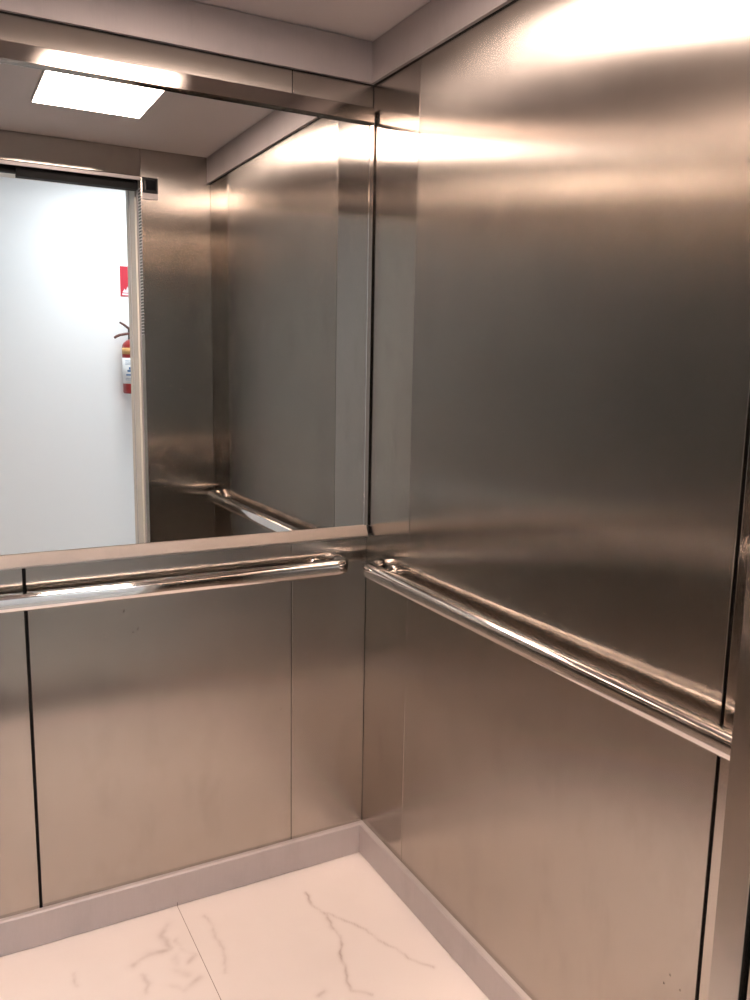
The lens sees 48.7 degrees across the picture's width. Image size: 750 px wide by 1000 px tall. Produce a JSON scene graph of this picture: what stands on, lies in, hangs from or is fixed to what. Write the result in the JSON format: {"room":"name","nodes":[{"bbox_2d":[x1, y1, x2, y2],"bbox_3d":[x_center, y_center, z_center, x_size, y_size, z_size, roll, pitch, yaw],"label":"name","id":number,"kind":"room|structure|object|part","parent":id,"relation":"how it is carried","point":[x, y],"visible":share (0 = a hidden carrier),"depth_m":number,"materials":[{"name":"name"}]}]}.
{"room":"elevator interior","nodes":[
{"label":"elevator interior","id":0,"kind":"room"},
{"bbox_2d":[0,12,373,918],"bbox_3d":[-0.551,-0.042,2.153,1.280,2.372,0.042,-4,10,-28],"label":"wall","id":1,"kind":"structure","parent":0,"point":[146,737],"depth_m":2.22,"materials":[{"name":"silver metal"}]},
{"bbox_3d":[-0.958,-0.001,1.921,0.240,2.351,0.012,-4,10,-28],"label":"steel panel","id":2,"kind":"part","parent":1,"relation":"part of","materials":[{"name":"silver metal"}]},
{"bbox_2d":[0,556,347,613],"bbox_3d":[-0.529,0.218,2.145,1.034,0.043,0.069,-4,10,-28],"label":"handrail","id":3,"kind":"object","parent":1,"relation":"attached to","point":[80,595],"visible":1,"depth_m":2.11,"materials":[{"name":"silver metal"}]},
{"bbox_2d":[0,820,363,956],"bbox_3d":[-0.558,1.084,2.310,1.180,0.096,0.016,-4,10,-28],"label":"baseboard","id":4,"kind":"structure","parent":1,"relation":"attached to","point":[51,923],"depth_m":2.30,"materials":[{"name":"metal"}]},
{"bbox_2d":[0,0,373,85],"bbox_3d":[-0.518,-1.136,1.950,1.180,0.107,0.014,-4,10,-28],"label":"trim","id":5,"kind":"structure","parent":1,"relation":"attached to","point":[186,24],"depth_m":2.01,"materials":[{"name":"grey metal"}]},
{"bbox_2d":[0,40,375,569],"bbox_3d":[-0.527,-0.441,2.057,1.173,1.176,0.029,-4,10,-28],"label":"wall mirror","id":6,"kind":"object","parent":1,"relation":"attached to","point":[186,259],"visible":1,"depth_m":2.07,"materials":[{"name":"clear glass"}]},
{"bbox_3d":[-0.540,0.123,2.147,1.166,0.033,0.029,-4,10,-28],"label":"rail","id":7,"kind":"part","parent":6,"relation":"part of","materials":[{"name":"metal"}]},
{"bbox_3d":[-0.520,-1.000,1.966,1.166,0.042,0.025,-4,10,-28],"label":"rail","id":8,"kind":"part","parent":6,"relation":"part of","materials":[{"name":"metal"}]},
{"bbox_3d":[-0.021,-0.471,2.336,0.014,1.106,0.015,-4,10,-28],"label":"edge trim","id":9,"kind":"part","parent":6,"relation":"part of","materials":[{"name":"silver metal"}]},
{"bbox_3d":[-0.129,-0.058,2.363,0.236,2.351,0.012,-4,10,-28],"label":"steel panel","id":10,"kind":"part","parent":1,"relation":"part of","materials":[{"name":"silver metal"}]},
{"bbox_2d":[0,852,488,999],"bbox_3d":[-0.210,1.257,1.683,1.260,0.030,1.566,-4,10,-28],"label":"floor","id":11,"kind":"structure","parent":0,"point":[334,929],"depth_m":2.14,"materials":[{"name":"white tile"}]},
{"bbox_2d":[190,0,431,41],"bbox_3d":[-0.163,-1.087,1.292,1.260,0.020,1.586,-4,10,-28],"label":"ceiling","id":12,"kind":"structure","parent":0,"point":[368,20],"depth_m":2.03,"materials":[{"name":"grey paint"}]},
{"bbox_2d":[362,0,749,999],"bbox_3d":[0.360,0.039,1.757,0.042,2.372,1.558,-4,10,-28],"label":"wall","id":13,"kind":"structure","parent":0,"point":[559,410],"depth_m":1.67,"materials":[{"name":"silver metal"}]},
{"bbox_3d":[0.041,-0.047,2.311,0.012,2.351,0.244,-4,10,-28],"label":"steel panel","id":14,"kind":"part","parent":13,"relation":"part of","materials":[{"name":"silver metal"}]},
{"bbox_2d":[372,0,516,85],"bbox_3d":[0.347,-1.060,1.579,0.014,0.107,1.492,-4,10,-28],"label":"trim","id":15,"kind":"structure","parent":13,"relation":"attached to","point":[437,22],"depth_m":1.98,"materials":[{"name":"grey metal"}]},
{"bbox_2d":[359,823,531,999],"bbox_3d":[0.309,1.160,1.935,0.016,0.095,1.480,-4,10,-28],"label":"baseboard","id":16,"kind":"structure","parent":13,"relation":"attached to","point":[485,972],"depth_m":2.17,"materials":[{"name":"metal"}]},
{"bbox_2d":[363,559,732,761],"bbox_3d":[0.297,0.294,1.788,0.069,0.043,1.350,-4,11,-28],"label":"handrail","id":17,"kind":"object","parent":13,"relation":"attached to","point":[716,738],"visible":0.98,"depth_m":1.58,"materials":[{"name":"silver metal"}]},
{"bbox_3d":[0.637,0.141,1.221,0.012,2.351,0.234,-4,10,-28],"label":"steel panel","id":18,"kind":"part","parent":13,"relation":"part of","materials":[{"name":"silver metal"}]},
{"bbox_2d":[708,547,749,999],"bbox_3d":[0.178,0.198,0.821,1.180,2.351,0.043,-4,10,-28],"label":"wall","id":19,"kind":"structure","parent":0,"point":[730,960],"depth_m":1.00,"materials":[{"name":"metal"}]},
{"bbox_2d":[746,968,749,999],"bbox_3d":[0.700,0.240,1.063,0.537,2.190,0.028,-4,10,-28],"label":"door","id":20,"kind":"structure","parent":19,"relation":"in","point":[748,988],"depth_m":1.00,"materials":[{"name":"metal"}]}
]}

